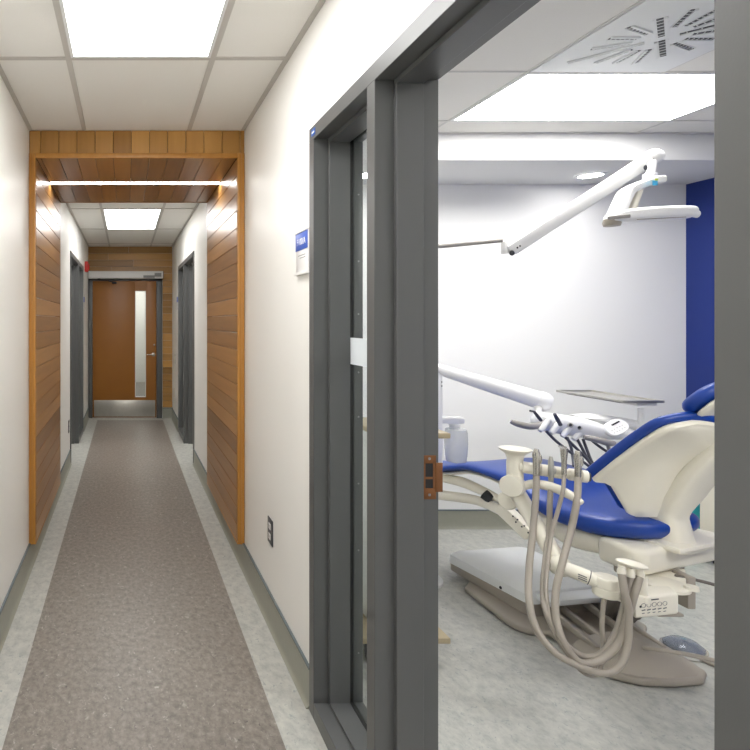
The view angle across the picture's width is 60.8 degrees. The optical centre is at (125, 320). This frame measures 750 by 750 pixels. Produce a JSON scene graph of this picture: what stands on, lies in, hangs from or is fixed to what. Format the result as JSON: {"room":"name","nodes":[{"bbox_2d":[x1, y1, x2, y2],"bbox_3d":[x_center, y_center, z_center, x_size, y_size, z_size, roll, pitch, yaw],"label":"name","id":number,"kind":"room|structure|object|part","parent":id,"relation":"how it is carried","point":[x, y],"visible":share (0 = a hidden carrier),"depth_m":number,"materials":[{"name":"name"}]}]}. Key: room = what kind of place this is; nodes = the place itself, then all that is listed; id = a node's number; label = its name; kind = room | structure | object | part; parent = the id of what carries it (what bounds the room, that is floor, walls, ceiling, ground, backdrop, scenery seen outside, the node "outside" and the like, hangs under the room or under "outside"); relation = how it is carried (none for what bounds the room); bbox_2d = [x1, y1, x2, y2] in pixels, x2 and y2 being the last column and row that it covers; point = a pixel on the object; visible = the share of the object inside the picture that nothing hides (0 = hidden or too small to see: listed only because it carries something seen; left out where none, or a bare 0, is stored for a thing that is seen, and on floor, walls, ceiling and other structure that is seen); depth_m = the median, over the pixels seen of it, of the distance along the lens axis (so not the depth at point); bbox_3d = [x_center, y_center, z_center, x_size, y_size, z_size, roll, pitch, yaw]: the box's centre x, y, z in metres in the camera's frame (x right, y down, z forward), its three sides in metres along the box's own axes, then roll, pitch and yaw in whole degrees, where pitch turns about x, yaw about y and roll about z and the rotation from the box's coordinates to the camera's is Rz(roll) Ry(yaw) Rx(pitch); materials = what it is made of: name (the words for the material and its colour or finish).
{"room":"dental clinic","nodes":[
{"label":"dental clinic","id":0,"kind":"room"},
{"bbox_2d":[0,75,87,607],"bbox_3d":[-0.642,0.168,3.275,0.155,2.555,10.150,0,0,0],"label":"wall","id":1,"kind":"structure","parent":0,"point":[14,133],"depth_m":2.94,"materials":[{"name":"white paint"}]},
{"bbox_2d":[0,408,88,653],"bbox_3d":[-0.555,1.369,3.275,0.020,0.153,10.150,0,0,0],"label":"baseboard","id":2,"kind":"structure","parent":1,"relation":"attached to","point":[10,604],"depth_m":3.05,"materials":[{"name":"grey"}]},
{"bbox_2d":[70,251,83,448],"bbox_3d":[-0.642,0.367,6.485,0.175,2.155,1.670,0,0,0],"label":"door","id":3,"kind":"structure","parent":1,"relation":"in","point":[76,268],"depth_m":6.60,"materials":[{"name":"grey paint"}]},
{"bbox_2d":[85,261,88,271],"bbox_3d":[-0.533,-0.745,7.700,0.061,0.140,0.120,0,0,0],"label":"fire alarm","id":4,"kind":"object","parent":1,"relation":"attached to","point":[86,262],"visible":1,"depth_m":7.64,"materials":[{"name":"red plastic"}]},
{"bbox_2d":[29,131,244,543],"bbox_3d":[0.062,0.093,3.859,1.253,2.404,1.234,0,0,0],"label":"portal","id":5,"kind":"object","parent":1,"relation":"attached to","point":[53,155],"visible":0.98,"depth_m":3.46,"materials":[{"name":"brown wood"}]},
{"bbox_3d":[0.062,0.091,4.469,1.251,2.398,0.014,0,0,0],"label":"trim","id":6,"kind":"part","parent":5,"relation":"part of","materials":[{"name":"brown wood"}]},
{"bbox_2d":[49,179,220,184],"bbox_3d":[0.061,-0.960,3.837,1.163,0.034,0.073,0,0,0],"label":"strip light","id":7,"kind":"object","parent":5,"relation":"attached to","point":[99,182],"visible":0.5,"depth_m":3.83,"materials":[{"name":"white plastic"}]},
{"bbox_2d":[92,280,171,417],"bbox_3d":[0.062,0.168,8.410,1.565,2.555,0.120,0,0,0],"label":"wall","id":8,"kind":"structure","parent":0,"point":[162,280],"depth_m":8.35,"materials":[{"name":"white paint"}]},
{"bbox_2d":[88,279,161,417],"bbox_3d":[-0.011,0.395,8.387,1.102,2.100,0.186,0,0,0],"label":"door","id":9,"kind":"structure","parent":8,"relation":"in","point":[113,347],"depth_m":8.35,"materials":[{"name":"brown wood"}]},
{"bbox_3d":[-0.021,1.302,8.348,0.914,0.245,0.003,0,0,0],"label":"kick plate","id":10,"kind":"part","parent":9,"relation":"part of","materials":[{"name":"metal"}]},
{"bbox_2d":[88,271,163,283],"bbox_3d":[-0.003,-0.643,8.264,1.110,0.180,0.168,0,0,0],"label":"door closer","id":11,"kind":"object","parent":9,"relation":"attached to","point":[98,275],"depth_m":8.21,"materials":[{"name":"silver metal"}]},
{"bbox_3d":[0.388,-0.669,8.214,0.265,0.072,0.002,0,0,0],"label":"control panel","id":12,"kind":"part","parent":11,"relation":"part of","materials":[{"name":"grey metal"}]},
{"bbox_3d":[0.216,0.343,8.370,0.162,1.585,0.049,0,0,0],"label":"vision frame","id":13,"kind":"part","parent":9,"relation":"part of","materials":[{"name":"white glass"}]},
{"bbox_2d":[88,247,171,406],"bbox_3d":[0.062,0.089,8.344,1.249,2.393,0.012,0,0,0],"label":"cladding","id":14,"kind":"object","parent":8,"relation":"attached to","point":[99,258],"visible":0.93,"depth_m":8.34,"materials":[{"name":"brown wood"}]},
{"bbox_2d":[163,408,171,417],"bbox_3d":[0.618,1.369,8.328,0.145,0.153,0.020,0,0,0],"label":"baseboard","id":15,"kind":"structure","parent":8,"relation":"attached to","point":[167,412],"depth_m":8.33,"materials":[{"name":"grey"}]},
{"bbox_2d":[136,292,144,381],"bbox_3d":[-0.025,0.168,10.910,1.450,2.555,4.880,0,0,0],"label":"wall","id":16,"kind":"structure","parent":0,"point":[140,296],"depth_m":13.25,"materials":[{"name":"white paint"}]},
{"bbox_2d":[172,0,432,662],"bbox_3d":[0.767,0.168,3.275,0.155,2.555,10.150,0,0,0],"label":"wall","id":17,"kind":"structure","parent":0,"point":[345,38],"depth_m":2.44,"materials":[{"name":"white paint"}]},
{"bbox_2d":[178,251,193,462],"bbox_3d":[0.767,0.367,6.485,0.175,2.155,1.670,0,0,0],"label":"door","id":18,"kind":"structure","parent":17,"relation":"in","point":[186,268],"depth_m":6.60,"materials":[{"name":"grey paint"}]},
{"bbox_2d":[171,408,308,708],"bbox_3d":[0.680,1.369,3.275,0.020,0.153,10.150,0,0,0],"label":"baseboard","id":19,"kind":"structure","parent":17,"relation":"attached to","point":[293,657],"depth_m":2.69,"materials":[{"name":"grey"}]},
{"bbox_2d":[268,516,272,546],"bbox_3d":[0.685,1.000,2.665,0.008,0.120,0.085,0,0,0],"label":"wall outlet","id":20,"kind":"object","parent":17,"relation":"attached to","point":[270,522],"visible":1,"depth_m":2.65,"materials":[{"name":"grey plastic"}]},
{"bbox_2d":[294,227,308,275],"bbox_3d":[0.682,-0.266,2.174,0.015,0.171,0.151,0,0,0],"label":"room sign","id":21,"kind":"object","parent":17,"relation":"attached to","point":[301,237],"visible":0.97,"depth_m":2.16,"materials":[{"name":"white plastic"}]},
{"bbox_3d":[0.683,-0.347,2.174,0.013,0.007,0.151,0,0,0],"label":"rail","id":22,"kind":"part","parent":21,"relation":"part of","materials":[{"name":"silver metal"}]},
{"bbox_3d":[0.682,-0.185,2.174,0.015,0.011,0.151,0,0,0],"label":"rail","id":23,"kind":"part","parent":21,"relation":"part of","materials":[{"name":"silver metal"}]},
{"bbox_2d":[309,0,749,749],"bbox_3d":[0.772,0.367,1.339,0.187,2.155,1.482,0,0,0],"label":"door","id":24,"kind":"structure","parent":17,"relation":"in","point":[392,105],"depth_m":1.53,"materials":[{"name":"grey paint"}]},
{"bbox_3d":[0.838,0.427,1.530,0.054,0.120,0.003,0,0,0],"label":"strike plate","id":25,"kind":"part","parent":24,"relation":"part of","materials":[{"name":"brown metal"}]},
{"bbox_2d":[0,382,713,749],"bbox_3d":[0.950,1.495,5.775,6.300,0.100,15.450,0,0,0],"label":"floor","id":26,"kind":"structure","parent":0,"point":[137,624],"depth_m":2.44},
{"bbox_2d":[363,417,449,659],"bbox_3d":[1.169,0.956,2.525,0.367,0.978,0.390,0,0,0],"label":"utility cart","id":27,"kind":"object","parent":26,"relation":"on","point":[443,638],"visible":0.06,"depth_m":2.49,"materials":[{"name":"beige laminate"}]},
{"bbox_2d":[363,614,449,643],"bbox_3d":[1.169,1.333,2.525,0.367,0.024,0.390,0,0,0],"label":"shelf","id":28,"kind":"object","parent":27,"relation":"attached to","point":[443,638],"depth_m":2.35,"materials":[{"name":"beige laminate"}]},
{"bbox_2d":[438,373,498,588],"bbox_3d":[1.692,0.485,2.882,0.384,1.920,0.775,0,0,0],"label":"support","id":29,"kind":"object","parent":26,"relation":"on","point":[456,447],"visible":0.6,"depth_m":3.04,"materials":[{"name":"white plastic"}]},
{"bbox_2d":[444,427,467,462],"bbox_3d":[1.827,0.685,3.100,0.115,0.185,0.115,0,0,0],"label":"water bottle","id":30,"kind":"object","parent":29,"relation":"on","point":[456,447],"depth_m":3.06,"materials":[{"name":"white"}]},
{"bbox_3d":[1.762,0.887,2.791,0.150,0.163,0.587,0,0,-11],"label":"link arm","id":31,"kind":"part","parent":29,"relation":"part of","materials":[{"name":"beige plastic"}]},
{"bbox_2d":[438,364,644,464],"bbox_3d":[2.135,0.443,2.866,1.156,0.586,0.416,0,0,11],"label":"dental delivery unit arm","id":32,"kind":"object","parent":29,"relation":"attached to","point":[587,426],"visible":0.84,"depth_m":2.84,"materials":[{"name":"white plastic"}]},
{"bbox_3d":[1.872,0.328,2.999,0.594,0.250,0.092,0,0,16],"label":"flex arm","id":33,"kind":"part","parent":32,"relation":"part of","materials":[{"name":"white plastic"}]},
{"bbox_3d":[1.988,0.512,2.775,0.169,0.051,0.044,0,0,-6],"label":"grab handle","id":34,"kind":"part","parent":32,"relation":"part of","materials":[{"name":"grey"}]},
{"bbox_3d":[2.160,0.432,2.899,0.086,0.134,0.128,0,0,32],"label":"arm","id":35,"kind":"part","parent":32,"relation":"part of","materials":[{"name":"white plastic"}]},
{"bbox_2d":[529,410,589,466],"bbox_3d":[2.114,0.588,2.709,0.293,0.314,0.119,0,0,24],"label":"dental handpiece","id":36,"kind":"object","parent":32,"relation":"in","point":[536,414],"visible":0.45,"depth_m":2.73,"materials":[{"name":"grey"}]},
{"bbox_2d":[553,413,573,466],"bbox_3d":[2.121,0.566,2.712,0.085,0.237,0.178,0,0,37],"label":"dental handpiece","id":37,"kind":"object","parent":32,"relation":"in","point":[556,417],"visible":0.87,"depth_m":2.72,"materials":[{"name":"grey"}]},
{"bbox_3d":[2.302,0.607,2.710,0.164,0.111,0.072,0,0,0],"label":"grab handle","id":38,"kind":"part","parent":32,"relation":"part of","materials":[{"name":"grey"}]},
{"bbox_2d":[556,390,664,405],"bbox_3d":[2.555,0.409,2.975,0.209,0.034,0.430,0,0,0],"label":"tray","id":39,"kind":"object","parent":32,"relation":"attached to","point":[607,396],"visible":1,"depth_m":2.92,"materials":[{"name":"metal"}]},
{"bbox_3d":[2.579,0.524,2.865,0.194,0.156,0.050,0,0,-3],"label":"tray post","id":40,"kind":"part","parent":32,"relation":"part of","materials":[{"name":"white plastic"}]},
{"bbox_2d":[438,149,700,255],"bbox_3d":[1.996,-0.569,2.697,1.155,0.470,0.439,0,0,32],"label":"lamp","id":41,"kind":"object","parent":29,"relation":"attached to","point":[623,209],"visible":0.98,"depth_m":2.61,"materials":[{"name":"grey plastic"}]},
{"bbox_3d":[1.771,-0.440,3.022,0.437,0.090,0.068,0,0,40],"label":"wall arm","id":42,"kind":"part","parent":41,"relation":"part of","materials":[{"name":"grey metal"}]},
{"bbox_3d":[2.235,-0.572,2.748,0.617,0.464,0.073,0,0,29],"label":"spring arm","id":43,"kind":"part","parent":41,"relation":"part of","materials":[{"name":"white plastic"}]},
{"bbox_3d":[2.287,-0.536,2.544,0.156,0.147,0.077,0,0,-29],"label":"yoke plate","id":44,"kind":"part","parent":41,"relation":"part of","materials":[{"name":"beige plastic"}]},
{"bbox_2d":[442,382,713,686],"bbox_3d":[2.102,0.824,2.749,0.772,1.234,1.729,0,0,-14],"label":"dental chair","id":45,"kind":"object","parent":26,"relation":"on","point":[641,496],"visible":0.62,"depth_m":2.20,"materials":[{"name":"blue plastic"}]},
{"bbox_2d":[442,458,699,538],"bbox_3d":[1.937,0.809,2.852,0.555,0.202,1.445,0,0,-18],"label":"seat cushion","id":46,"kind":"object","parent":45,"relation":"on","point":[602,515],"depth_m":2.25,"materials":[{"name":"blue leather"}]},
{"bbox_3d":[2.120,1.403,2.627,0.639,0.076,0.866,0,0,0],"label":"plate","id":47,"kind":"part","parent":45,"relation":"part of","materials":[{"name":"beige plastic"}]},
{"bbox_2d":[495,445,683,617],"bbox_3d":[1.664,0.770,2.110,0.313,0.507,0.578,0,0,-33],"label":"assistant arm","id":48,"kind":"object","parent":45,"relation":"attached to","point":[660,601],"visible":0.84,"depth_m":2.10},
{"bbox_3d":[1.628,0.834,2.340,0.050,0.119,0.150,0,0,-23],"label":"connector panel","id":49,"kind":"part","parent":48,"relation":"part of","materials":[{"name":"beige plastic"}]},
{"bbox_3d":[1.584,0.594,2.280,0.116,0.155,0.116,0,0,0],"label":"cup post","id":50,"kind":"part","parent":48,"relation":"part of","materials":[{"name":"beige plastic"}]},
{"bbox_3d":[1.587,0.797,2.156,0.060,0.232,0.286,0,0,4],"label":"arm","id":51,"kind":"part","parent":48,"relation":"part of","materials":[{"name":"beige plastic"}]},
{"bbox_3d":[1.650,0.656,2.175,0.053,0.058,0.217,0,0,-34],"label":"grab handle","id":52,"kind":"part","parent":48,"relation":"part of","materials":[{"name":"beige plastic"}]},
{"bbox_2d":[543,445,606,677],"bbox_3d":[1.619,0.844,2.010,0.358,0.723,0.173,0,0,-41],"label":"suction handpiece","id":53,"kind":"object","parent":48,"relation":"attached to","point":[563,449],"visible":0.79,"depth_m":2.02,"materials":[{"name":"beige rubber"}]},
{"bbox_2d":[524,449,632,676],"bbox_3d":[1.548,0.843,2.037,0.293,0.675,0.379,0,0,0],"label":"suction handpiece","id":54,"kind":"object","parent":48,"relation":"attached to","point":[624,655],"visible":1,"depth_m":1.90,"materials":[{"name":"beige rubber"}]},
{"bbox_2d":[540,456,633,659],"bbox_3d":[1.589,0.841,2.046,0.264,0.621,0.311,0,0,0],"label":"suction handpiece","id":55,"kind":"object","parent":48,"relation":"attached to","point":[552,470],"visible":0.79,"depth_m":1.98,"materials":[{"name":"rubber"}]},
{"bbox_2d":[551,451,643,666],"bbox_3d":[1.609,0.829,2.016,0.290,0.658,0.306,0,0,0],"label":"suction handpiece","id":56,"kind":"object","parent":48,"relation":"attached to","point":[617,643],"visible":0.98,"depth_m":1.94,"materials":[{"name":"beige rubber"}]},
{"bbox_3d":[1.775,0.920,1.930,0.052,0.086,0.052,0,0,0],"label":"hose post","id":57,"kind":"part","parent":48,"relation":"part of","materials":[{"name":"beige plastic"}]},
{"bbox_3d":[2.233,1.209,2.471,0.173,0.399,0.417,0,0,24],"label":"lift arm","id":58,"kind":"part","parent":45,"relation":"part of","materials":[{"name":"grey metal"}]},
{"bbox_2d":[585,412,713,508],"bbox_3d":[2.154,0.539,2.184,0.542,0.421,0.336,0,0,-18],"label":"cushion","id":59,"kind":"object","parent":45,"relation":"on","point":[667,462],"depth_m":2.11,"materials":[{"name":"blue leather"}]},
{"bbox_3d":[2.024,0.966,2.101,0.136,0.018,0.277,0,0,44],"label":"swivel plate","id":60,"kind":"part","parent":45,"relation":"part of","materials":[{"name":"beige plastic"}]},
{"bbox_2d":[642,646,713,662],"bbox_3d":[2.112,1.249,2.076,0.297,0.046,0.055,0,0,22],"label":"cable","id":61,"kind":"object","parent":45,"relation":"attached to","point":[646,648],"visible":0.7,"depth_m":2.08,"materials":[{"name":"beige plastic"}]},
{"bbox_3d":[2.098,1.010,2.107,0.030,0.119,0.065,0,0,0],"label":"plate","id":62,"kind":"part","parent":45,"relation":"part of","materials":[{"name":"beige plastic"}]},
{"bbox_3d":[2.256,1.035,2.024,0.422,0.171,0.022,0,0,22],"label":"power cord","id":63,"kind":"part","parent":45,"relation":"part of","materials":[{"name":"grey plastic"}]},
{"bbox_2d":[682,382,713,412],"bbox_3d":[2.194,0.280,2.060,0.332,0.147,0.132,0,0,-18],"label":"cushion","id":64,"kind":"object","parent":45,"relation":"on","point":[702,400],"depth_m":2.00,"materials":[{"name":"blue leather"}]},
{"bbox_2d":[659,635,708,662],"bbox_3d":[2.435,1.417,2.445,0.156,0.055,0.156,0,0,0],"label":"foot pedal","id":65,"kind":"object","parent":26,"relation":"on","point":[675,642],"visible":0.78,"depth_m":2.42,"materials":[{"name":"plastic"}]},
{"bbox_2d":[692,504,699,528],"bbox_3d":[3.520,1.202,3.530,0.220,0.485,0.220,0,0,0],"label":"waste bin","id":66,"kind":"object","parent":26,"relation":"on","point":[696,511],"visible":0.02,"depth_m":3.44,"materials":[{"name":"teal plastic"}]},
{"bbox_2d":[700,487,713,563],"bbox_3d":[3.650,1.000,2.930,0.470,0.890,0.900,0,0,0],"label":"base cabinet","id":67,"kind":"object","parent":26,"relation":"on","point":[707,505],"visible":0.02,"depth_m":3.31,"materials":[{"name":"beige plastic"}]},
{"bbox_3d":[3.446,0.970,3.145,0.017,0.750,0.420,0,0,0],"label":"door","id":68,"kind":"part","parent":67,"relation":"part of","materials":[{"name":"beige plastic"}]},
{"bbox_2d":[702,660,713,666],"bbox_3d":[2.530,1.435,2.238,0.057,0.017,0.457,0,0,-29],"label":"cable","id":69,"kind":"object","parent":26,"relation":"on","point":[706,662],"visible":0.17,"depth_m":2.35,"materials":[{"name":"beige plastic"}]},
{"bbox_2d":[0,0,713,246],"bbox_3d":[0.950,-1.158,5.775,6.300,0.104,15.450,0,0,0],"label":"ceiling","id":70,"kind":"structure","parent":0,"point":[51,90],"depth_m":2.54,"materials":[{"name":"tile"}]},
{"bbox_2d":[103,209,161,228],"bbox_3d":[0.061,-1.107,6.133,0.585,0.006,1.191,0,0,0],"label":"recessed light","id":71,"kind":"object","parent":70,"relation":"in","point":[114,218],"visible":1,"depth_m":6.04,"materials":[{"name":"white plastic"}]},
{"bbox_2d":[59,0,228,57],"bbox_3d":[0.061,-1.107,1.752,0.585,0.006,1.199,0,0,0],"label":"recessed light","id":72,"kind":"object","parent":70,"relation":"in","point":[93,28],"visible":1,"depth_m":2.10,"materials":[{"name":"white plastic"}]},
{"bbox_2d":[450,73,713,120],"bbox_3d":[2.395,-1.107,2.795,1.208,0.006,0.598,0,0,0],"label":"recessed light","id":73,"kind":"object","parent":70,"relation":"in","point":[533,96],"visible":0.91,"depth_m":2.77,"materials":[{"name":"white plastic"}]},
{"bbox_2d":[531,0,713,71],"bbox_3d":[2.090,-1.103,2.185,0.594,0.013,0.594,0,0,0],"label":"ceiling vent","id":74,"kind":"object","parent":70,"relation":"in","point":[653,35],"visible":0.88,"depth_m":2.20,"materials":[{"name":"white painted metal"},{"name":"dark plastic"}]},
{"bbox_2d":[363,184,685,508],"bbox_3d":[2.433,0.168,3.960,3.175,2.555,0.120,0,0,0],"label":"wall","id":75,"kind":"structure","parent":0,"point":[587,305],"depth_m":3.90,"materials":[{"name":"white paint"}]},
{"bbox_2d":[438,509,520,529],"bbox_3d":[2.373,1.379,3.890,3.055,0.133,0.020,0,0,0],"label":"baseboard","id":76,"kind":"structure","parent":75,"relation":"attached to","point":[448,519],"depth_m":3.89,"materials":[{"name":"grey"}]},
{"bbox_2d":[363,134,713,183],"bbox_3d":[2.373,-1.030,3.603,3.055,0.160,0.594,0,0,0],"label":"ceiling","id":77,"kind":"structure","parent":0,"point":[462,158],"depth_m":3.31,"materials":[{"name":"white paint"}]},
{"bbox_2d":[573,171,607,178],"bbox_3d":[3.020,-0.946,3.640,0.176,0.006,0.176,0,0,0],"label":"recessed light","id":78,"kind":"object","parent":77,"relation":"in","point":[598,173],"visible":1,"depth_m":3.63,"materials":[{"name":"white plastic"}]},
{"bbox_2d":[686,178,713,397],"bbox_3d":[3.960,0.168,1.490,0.120,2.555,4.820,0,0,0],"label":"wall","id":79,"kind":"structure","parent":0,"point":[700,230],"depth_m":3.80,"materials":[{"name":"blue paint"}]}
]}

